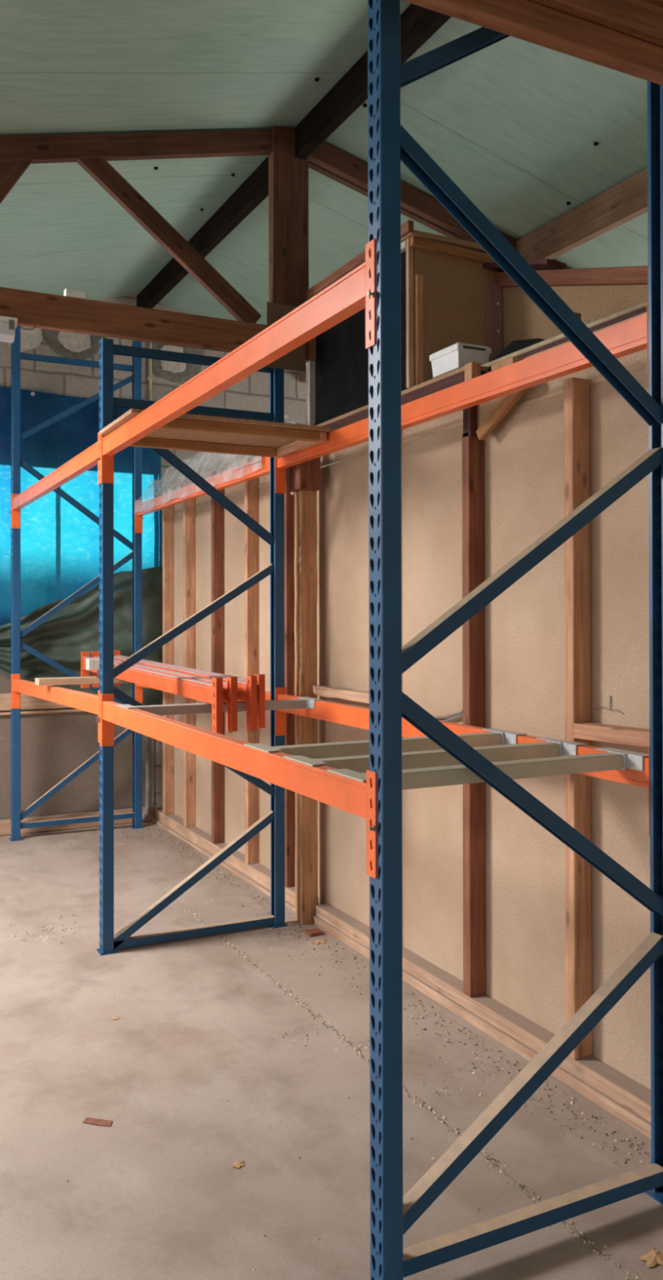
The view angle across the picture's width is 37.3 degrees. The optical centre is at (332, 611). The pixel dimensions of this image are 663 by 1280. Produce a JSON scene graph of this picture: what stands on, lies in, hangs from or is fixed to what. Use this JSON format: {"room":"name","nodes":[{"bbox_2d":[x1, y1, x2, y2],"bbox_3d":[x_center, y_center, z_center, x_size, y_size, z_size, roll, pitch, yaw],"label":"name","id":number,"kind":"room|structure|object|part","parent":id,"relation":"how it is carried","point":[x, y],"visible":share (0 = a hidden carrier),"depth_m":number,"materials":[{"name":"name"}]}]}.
{"room":"warehouse","nodes":[
{"label":"warehouse","id":0,"kind":"room"},
{"bbox_2d":[0,294,338,835],"bbox_3d":[-1.602,-0.443,8.093,10.700,4.300,0.280,0,0,-27],"label":"wall","id":1,"kind":"structure","parent":0,"point":[56,739],"depth_m":7.81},
{"bbox_3d":[-3.276,0.780,7.137,4.050,0.022,0.035,0,0,-27],"label":"dado rail","id":2,"kind":"part","parent":1,"relation":"part of","materials":[{"name":"brown wood"}]},
{"bbox_3d":[-3.274,0.690,7.133,4.050,0.130,0.045,0,0,-27],"label":"dado rail","id":3,"kind":"part","parent":1,"relation":"part of","materials":[{"name":"brown wood"}]},
{"bbox_3d":[-3.268,1.645,7.119,4.050,0.110,0.070,0,0,-27],"label":"sole plate","id":4,"kind":"part","parent":1,"relation":"part of","materials":[{"name":"brown wood"}]},
{"bbox_2d":[0,386,161,626],"bbox_3d":[-3.178,-0.668,7.183,3.965,2.107,0.062,0,0,-27],"label":"tarpaulin","id":5,"kind":"object","parent":1,"relation":"hanging from","point":[60,544],"visible":0.56,"depth_m":7.71,"materials":[{"name":"plastic"}]},
{"bbox_2d":[0,566,162,705],"bbox_3d":[-2.530,0.203,7.406,2.618,1.145,0.136,0,0,-27],"label":"tarpaulin","id":6,"kind":"object","parent":1,"relation":"hanging from","point":[73,629],"visible":0.58,"depth_m":7.74,"materials":[{"name":"plastic"}]},
{"bbox_2d":[142,735,151,820],"bbox_3d":[-1.538,1.237,7.930,0.150,0.901,0.059,0,0,-27],"label":"pipe","id":7,"kind":"object","parent":1,"relation":"attached to","point":[148,740],"visible":0.57,"depth_m":7.93,"materials":[{"name":"metal"}]},
{"bbox_2d":[146,342,153,400],"bbox_3d":[-1.499,-2.148,8.071,0.044,0.830,0.032,0,0,-27],"label":"conduit","id":8,"kind":"object","parent":1,"relation":"attached to","point":[149,378],"visible":0.47,"depth_m":8.06,"materials":[{"name":"grey metal"}]},
{"bbox_2d":[0,0,648,324],"bbox_3d":[0.979,-1.959,2.998,11.200,1.433,11.720,0,0,-27],"label":"ceiling","id":9,"kind":"structure","parent":0,"point":[67,66],"depth_m":4.89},
{"bbox_2d":[308,160,458,238],"bbox_3d":[-0.295,-1.928,5.514,10.704,1.331,0.045,0,0,-27],"label":"batten","id":10,"kind":"object","parent":9,"relation":"attached to","point":[313,166],"visible":0.02,"depth_m":5.76,"materials":[{"name":"brown wood"}]},
{"bbox_2d":[299,168,647,382],"bbox_3d":[2.285,-2.156,3.661,0.055,0.195,11.320,0,0,-27],"label":"roof beam","id":11,"kind":"structure","parent":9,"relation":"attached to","point":[626,201],"depth_m":5.37,"materials":[{"name":"brown wood"}]},
{"bbox_2d":[0,821,662,1279],"bbox_3d":[0.986,1.735,2.978,11.100,0.120,11.720,0,0,-27],"label":"floor","id":12,"kind":"structure","parent":0,"point":[174,1108],"depth_m":3.32,"materials":[{"name":"concrete"}]},
{"bbox_2d":[8,325,143,841],"bbox_3d":[-1.963,-0.220,7.571,1.008,3.850,0.092,0,0,-27],"label":"frame","id":13,"kind":"object","parent":12,"relation":"on","point":[16,816],"visible":0.84,"depth_m":7.48,"materials":[{"name":"blue paint"}]},
{"bbox_3d":[-2.369,1.698,7.353,0.089,0.013,0.092,0,0,-27],"label":"plate","id":14,"kind":"part","parent":13,"relation":"part of","materials":[{"name":"blue paint"}]},
{"bbox_2d":[8,431,100,528],"bbox_3d":[-1.763,-0.756,6.126,0.076,0.258,2.773,0,0,-27],"label":"beam","id":15,"kind":"structure","parent":13,"relation":"attached to","point":[86,460],"depth_m":5.91,"materials":[{"name":"orange metal"}]},
{"bbox_2d":[8,673,100,742],"bbox_3d":[-1.760,0.558,6.119,0.076,0.314,2.773,0,0,-27],"label":"beam","id":16,"kind":"structure","parent":13,"relation":"attached to","point":[84,701],"depth_m":5.89,"materials":[{"name":"orange metal"}]},
{"bbox_2d":[35,676,130,685],"bbox_3d":[-1.374,0.433,6.264,1.006,0.042,0.100,0,0,-29],"label":"plank","id":17,"kind":"object","parent":16,"relation":"on","point":[68,680],"visible":0.52,"depth_m":6.07,"materials":[{"name":"brown wood"}]},
{"bbox_2d":[85,658,98,676],"bbox_3d":[-1.487,0.353,6.162,0.106,0.113,0.080,0,0,-27],"label":"block","id":18,"kind":"object","parent":17,"relation":"on","point":[91,664],"visible":0.66,"depth_m":6.12,"materials":[{"name":"metal"}]},
{"bbox_2d":[80,651,222,733],"bbox_3d":[-1.141,0.425,5.767,0.054,0.295,2.794,0,0,-27],"label":"beam","id":19,"kind":"structure","parent":17,"relation":"on","point":[211,693],"depth_m":5.01,"materials":[{"name":"orange metal"}]},
{"bbox_2d":[90,651,237,733],"bbox_3d":[-1.078,0.424,5.810,0.054,0.295,2.794,0,0,-27],"label":"beam","id":20,"kind":"structure","parent":17,"relation":"on","point":[230,686],"depth_m":4.62,"materials":[{"name":"orange metal"}]},
{"bbox_2d":[113,656,257,731],"bbox_3d":[-0.988,0.421,5.845,0.054,0.295,2.794,0,0,-27],"label":"beam","id":21,"kind":"structure","parent":17,"relation":"on","point":[246,690],"depth_m":4.66,"materials":[{"name":"orange metal"}]},
{"bbox_2d":[113,649,265,729],"bbox_3d":[-0.955,0.420,5.917,0.054,0.295,2.794,0,0,-27],"label":"beam","id":22,"kind":"structure","parent":17,"relation":"on","point":[260,677],"depth_m":4.73,"materials":[{"name":"orange metal"}]},
{"bbox_2d":[134,457,270,533],"bbox_3d":[-0.916,-0.755,6.555,0.076,0.258,2.773,0,0,-27],"label":"beam","id":23,"kind":"structure","parent":13,"relation":"attached to","point":[246,472],"depth_m":6.35,"materials":[{"name":"orange metal"}]},
{"bbox_2d":[134,683,270,703],"bbox_3d":[-0.914,0.566,6.547,0.076,0.300,2.773,0,0,-27],"label":"beam","id":24,"kind":"structure","parent":13,"relation":"attached to","point":[138,688],"depth_m":7.73,"materials":[{"name":"orange metal"}]},
{"bbox_2d":[82,1117,112,1126],"bbox_3d":[-0.771,1.678,3.231,0.100,0.002,0.036,0,0,14],"label":"chip","id":25,"kind":"object","parent":12,"relation":"on","point":[96,1122],"visible":1,"depth_m":3.23,"materials":[{"name":"brown wood"}]},
{"bbox_2d":[96,337,288,955],"bbox_3d":[-0.714,0.169,5.102,1.008,3.040,0.092,0,0,-27],"label":"frame","id":26,"kind":"object","parent":12,"relation":"on","point":[109,943],"visible":0.9,"depth_m":5.07,"materials":[{"name":"blue paint"}]},
{"bbox_3d":[-1.121,1.682,4.887,0.089,0.013,0.092,0,0,-27],"label":"plate","id":27,"kind":"part","parent":26,"relation":"part of","materials":[{"name":"blue paint"}]},
{"bbox_3d":[-0.301,1.683,5.302,0.089,0.013,0.092,0,0,-27],"label":"plate","id":28,"kind":"part","parent":26,"relation":"part of","materials":[{"name":"blue paint"}]},
{"bbox_2d":[231,1160,244,1168],"bbox_3d":[-0.286,1.673,2.976,0.045,0.005,0.031,0,0,-27],"label":"dry leaf","id":29,"kind":"object","parent":12,"relation":"on","point":[237,1164],"visible":1,"depth_m":2.98,"materials":[{"name":"yellow plant"}]},
{"bbox_2d":[303,928,323,937],"bbox_3d":[-0.101,1.679,5.146,0.080,0.017,0.070,0,0,-27],"label":"chip","id":30,"kind":"object","parent":12,"relation":"on","point":[315,931],"visible":1,"depth_m":5.13,"materials":[{"name":"orange wood"}]},
{"bbox_2d":[311,938,327,943],"bbox_3d":[-0.066,1.681,5.026,0.086,0.010,0.057,0,0,-27],"label":"dry leaf","id":31,"kind":"object","parent":12,"relation":"on","point":[317,941],"visible":1,"depth_m":5.01,"materials":[{"name":"yellow plant"}]},
{"bbox_2d":[4,829,642,1279],"bbox_3d":[-1.111,1.681,4.476,2.507,0.010,6.081,0,0,-27],"label":"crumbs","id":32,"kind":"object","parent":12,"relation":"on","point":[588,1242],"visible":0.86,"depth_m":3.48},
{"bbox_2d":[6,822,648,1164],"bbox_3d":[-0.902,1.685,5.115,1.554,0.009,6.411,0,0,-27],"label":"litter","id":33,"kind":"object","parent":12,"relation":"on","point":[432,1006],"visible":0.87,"depth_m":4.59,"materials":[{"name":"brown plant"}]},
{"bbox_2d":[367,0,662,1279],"bbox_3d":[0.541,-0.301,2.624,1.008,3.950,0.092,0,0,-27],"label":"frame","id":34,"kind":"object","parent":12,"relation":"on","point":[392,1214],"visible":0.99,"depth_m":2.48,"materials":[{"name":"blue paint"}]},
{"bbox_2d":[96,238,375,483],"bbox_3d":[-0.509,-0.772,3.650,0.076,0.258,2.797,0,0,-27],"label":"beam","id":35,"kind":"structure","parent":34,"relation":"attached to","point":[350,294],"depth_m":3.05,"materials":[{"name":"orange metal"}]},
{"bbox_2d":[99,408,338,457],"bbox_3d":[-0.546,-0.847,4.758,1.030,0.066,0.580,0,0,-27],"label":"deck","id":36,"kind":"object","parent":35,"relation":"on","point":[187,432],"visible":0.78,"depth_m":4.74,"materials":[{"name":"brown wood"}]},
{"bbox_2d":[96,693,377,878],"bbox_3d":[-0.506,0.528,3.643,0.076,0.258,2.797,0,0,-27],"label":"beam","id":37,"kind":"structure","parent":34,"relation":"attached to","point":[354,797],"depth_m":3.06,"materials":[{"name":"orange metal"}]},
{"bbox_2d":[116,696,323,715],"bbox_3d":[-0.531,0.461,4.740,0.982,0.052,0.200,0,0,-27],"label":"support bar","id":38,"kind":"object","parent":37,"relation":"on","point":[305,702],"visible":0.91,"depth_m":4.68,"materials":[{"name":"grey metal"}]},
{"bbox_3d":[-0.946,0.437,4.530,0.051,0.004,0.200,0,0,-27],"label":"plate","id":39,"kind":"part","parent":38,"relation":"part of","materials":[{"name":"grey metal"}]},
{"bbox_2d":[244,728,527,759],"bbox_3d":[0.197,0.452,3.304,0.982,0.052,0.200,0,0,-27],"label":"support bar","id":40,"kind":"object","parent":37,"relation":"on","point":[497,736],"visible":0.77,"depth_m":3.23,"materials":[{"name":"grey metal"}]},
{"bbox_3d":[-0.219,0.428,3.094,0.051,0.004,0.200,0,0,-27],"label":"plate","id":41,"kind":"part","parent":40,"relation":"part of","materials":[{"name":"grey metal"}]},
{"bbox_2d":[283,737,587,773],"bbox_3d":[0.337,0.450,3.027,0.982,0.052,0.200,0,0,-27],"label":"support bar","id":42,"kind":"object","parent":37,"relation":"on","point":[553,747],"visible":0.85,"depth_m":3.02,"materials":[{"name":"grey metal"}]},
{"bbox_3d":[-0.079,0.426,2.817,0.051,0.004,0.200,0,0,-27],"label":"plate","id":43,"kind":"part","parent":42,"relation":"part of","materials":[{"name":"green metal"}]},
{"bbox_2d":[327,746,648,790],"bbox_3d":[0.468,0.449,2.769,0.982,0.052,0.200,0,0,-27],"label":"support bar","id":44,"kind":"object","parent":37,"relation":"on","point":[615,758],"visible":0.87,"depth_m":2.79,"materials":[{"name":"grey metal"}]},
{"bbox_3d":[0.052,0.425,2.558,0.051,0.004,0.200,0,0,-27],"label":"plate","id":45,"kind":"part","parent":44,"relation":"part of","materials":[{"name":"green metal"}]},
{"bbox_2d":[275,298,648,493],"bbox_3d":[0.337,-0.771,4.078,0.076,0.258,2.797,0,0,-27],"label":"beam","id":46,"kind":"structure","parent":34,"relation":"attached to","point":[630,336],"depth_m":3.55,"materials":[{"name":"orange metal"}]},
{"bbox_2d":[275,687,649,835],"bbox_3d":[0.340,0.529,4.071,0.076,0.258,2.797,0,0,-27],"label":"beam","id":47,"kind":"structure","parent":34,"relation":"attached to","point":[337,713],"depth_m":4.08,"materials":[{"name":"orange metal"}]},
{"bbox_3d":[0.955,1.667,2.821,0.089,0.013,0.092,0,0,-27],"label":"plate","id":48,"kind":"part","parent":34,"relation":"part of","materials":[{"name":"blue paint"}]},
{"bbox_2d":[639,1245,662,1267],"bbox_3d":[0.832,1.665,2.534,0.085,0.012,0.068,0,0,-42],"label":"dry leaf","id":49,"kind":"object","parent":12,"relation":"on","point":[653,1257],"visible":1,"depth_m":2.53,"materials":[{"name":"brown plant"}]},
{"bbox_2d":[152,258,651,1138],"bbox_3d":[1.251,0.021,3.123,0.628,3.313,11.320,0,0,-27],"label":"wall","id":50,"kind":"structure","parent":0,"point":[506,927],"depth_m":4.05,"materials":[{"name":"brown wood"}]},
{"bbox_2d":[142,422,294,507],"bbox_3d":[-0.833,-0.960,6.628,0.336,0.402,2.585,0,0,-27],"label":"plastic sheeting","id":51,"kind":"object","parent":50,"relation":"on","point":[256,459],"visible":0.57,"depth_m":6.88,"materials":[{"name":"grey"}]},
{"bbox_3d":[-0.782,1.687,6.746,0.106,0.029,2.900,0,0,-27],"label":"sole plate","id":52,"kind":"part","parent":50,"relation":"part of","materials":[{"name":"brown wood"}]},
{"bbox_3d":[-0.771,1.641,6.752,0.088,0.090,2.900,0,0,-27],"label":"sole plate","id":53,"kind":"part","parent":50,"relation":"part of","materials":[{"name":"brown wood"}]},
{"bbox_3d":[-0.148,0.490,5.384,0.100,2.400,0.101,0,0,-27],"label":"post","id":54,"kind":"part","parent":50,"relation":"part of","materials":[{"name":"brown wood"}]},
{"bbox_3d":[0.193,-0.942,4.765,0.034,0.125,1.645,0,0,-27],"label":"ledge rail","id":55,"kind":"part","parent":50,"relation":"part of","materials":[{"name":"brown wood"}]},
{"bbox_2d":[306,220,497,426],"bbox_3d":[0.337,-1.367,4.989,0.585,0.727,1.140,0,0,-27],"label":"cabinet","id":56,"kind":"object","parent":50,"relation":"on","point":[444,279],"visible":0.62,"depth_m":4.54,"materials":[{"name":"brown wood"}]},
{"bbox_3d":[0.127,-1.332,4.905,0.012,0.653,1.030,0,0,-27],"label":"panel","id":57,"kind":"part","parent":56,"relation":"part of","materials":[{"name":"black wood"}]},
{"bbox_3d":[0.581,-1.651,4.520,0.515,0.042,0.030,3,-1,-27],"label":"rail","id":58,"kind":"part","parent":56,"relation":"part of","materials":[{"name":"brown wood"}]},
{"bbox_3d":[0.592,-1.341,4.548,0.510,0.670,0.013,0,0,-27],"label":"panel","id":59,"kind":"part","parent":56,"relation":"part of","materials":[{"name":"brown wood"}]},
{"bbox_3d":[1.145,-0.909,3.075,0.011,0.177,11.320,0,0,-27],"label":"hardboard panel","id":60,"kind":"part","parent":50,"relation":"part of","materials":[{"name":"beige wood"}]},
{"bbox_2d":[434,709,462,721],"bbox_3d":[0.465,0.417,4.359,0.021,0.183,0.569,0,0,-27],"label":"cable loop","id":61,"kind":"object","parent":50,"relation":"attached to","point":[461,711],"visible":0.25,"depth_m":4.25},
{"bbox_2d":[429,342,491,377],"bbox_3d":[0.552,-1.071,4.271,0.174,0.127,0.227,0,0,-27],"label":"tray","id":62,"kind":"object","parent":50,"relation":"on","point":[454,357],"visible":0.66,"depth_m":4.19,"materials":[{"name":"white plastic"}]},
{"bbox_3d":[0.551,-1.119,4.272,0.174,0.032,0.224,0,0,-27],"label":"lid","id":63,"kind":"part","parent":62,"relation":"part of","materials":[{"name":"white plastic"}]},
{"bbox_3d":[1.798,1.644,1.664,0.098,0.049,8.240,0,0,-27],"label":"sole plate","id":64,"kind":"part","parent":50,"relation":"part of","materials":[{"name":"brown wood"}]},
{"bbox_3d":[1.803,1.594,1.667,0.085,0.059,8.240,0,0,-27],"label":"sole plate","id":65,"kind":"part","parent":50,"relation":"part of","materials":[{"name":"brown wood"}]},
{"bbox_3d":[0.759,-1.274,4.615,0.080,0.535,0.012,0,0,-27],"label":"corner plate","id":66,"kind":"part","parent":50,"relation":"part of","materials":[{"name":"brown wood"}]},
{"bbox_2d":[492,337,545,360],"bbox_3d":[0.752,-1.054,3.965,0.020,0.087,0.400,0,0,-27],"label":"offcut","id":67,"kind":"object","parent":50,"relation":"on","point":[515,345],"visible":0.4,"depth_m":3.96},
{"bbox_2d":[480,300,646,366],"bbox_3d":[0.883,-1.028,3.630,0.026,0.027,1.145,0,0,-27],"label":"pipe","id":68,"kind":"object","parent":50,"relation":"on","point":[643,304],"visible":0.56,"depth_m":3.68,"materials":[{"name":"metal"}]},
{"bbox_3d":[1.252,-1.278,3.742,0.070,0.065,2.197,0,16,-27],"label":"plate","id":69,"kind":"part","parent":50,"relation":"part of","materials":[{"name":"brown wood"}]},
{"bbox_2d":[574,312,581,319],"bbox_3d":[0.947,-1.096,3.901,0.060,0.169,0.050,0,0,-27],"label":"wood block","id":70,"kind":"object","parent":50,"relation":"on","point":[579,315],"visible":0.12,"depth_m":3.89,"materials":[{"name":"brown wood"}]},
{"bbox_2d":[594,695,624,715],"bbox_3d":[0.956,0.322,3.412,0.011,0.060,0.146,0,0,-27],"label":"wire hook","id":71,"kind":"object","parent":50,"relation":"attached to","point":[610,695],"visible":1,"depth_m":3.41,"materials":[{"name":"grey metal"}]},
{"bbox_3d":[-3.857,0.181,0.536,0.150,2.978,11.320,0,0,-27],"label":"wall","id":72,"kind":"structure","parent":0,"visible":0},
{"bbox_2d":[0,125,570,362],"bbox_3d":[-0.188,-1.885,5.303,10.726,1.426,0.062,0,0,-27],"label":"roof truss","id":73,"kind":"object","parent":72,"relation":"on","point":[288,175],"visible":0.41,"depth_m":5.01,"materials":[{"name":"brown wood"}]},
{"bbox_2d":[0,315,38,342],"bbox_3d":[-1.737,-1.308,4.463,0.778,0.101,0.126,0,0,-27],"label":"fitting","id":74,"kind":"object","parent":73,"relation":"hanging from","point":[8,325],"visible":1,"depth_m":4.53,"materials":[{"name":"white plastic"}]},
{"bbox_2d":[0,322,15,342],"bbox_3d":[-1.780,-1.291,4.444,0.645,0.067,0.120,0,0,-27],"label":"diffuser","id":75,"kind":"object","parent":74,"relation":"attached to","point":[6,329],"depth_m":4.53,"materials":[{"name":"white plastic"}]},
{"bbox_2d":[63,288,85,298],"bbox_3d":[-1.251,-1.535,4.764,0.098,0.040,0.046,0,0,-27],"label":"junction box","id":76,"kind":"object","parent":73,"relation":"on","point":[69,292],"visible":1,"depth_m":4.74,"materials":[{"name":"white plastic"}]},
{"bbox_2d":[266,302,305,371],"bbox_3d":[-0.248,-1.457,5.224,0.223,0.343,0.006,0,0,-27],"label":"gusset plate","id":77,"kind":"object","parent":73,"relation":"attached to","point":[295,360],"visible":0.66,"depth_m":5.22,"materials":[{"name":"brown wood"}]},
{"bbox_3d":[-0.237,-1.966,5.279,0.210,1.220,0.062,0,0,-27],"label":"king post","id":78,"kind":"part","parent":73,"relation":"part of","materials":[{"name":"brown wood"}]},
{"bbox_2d":[136,3,451,308],"bbox_3d":[0.978,-2.527,3.001,0.060,0.165,11.320,0,0,-27],"label":"ridge beam","id":79,"kind":"structure","parent":73,"relation":"attached to","point":[418,24],"depth_m":5.13,"materials":[{"name":"brown wood"}]},
{"bbox_2d":[401,0,662,85],"bbox_3d":[1.149,-1.902,2.661,10.726,1.426,0.111,0,0,-27],"label":"wooden beam","id":80,"kind":"structure","parent":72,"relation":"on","point":[623,36],"depth_m":2.38,"materials":[{"name":"brown wood"}]}
]}

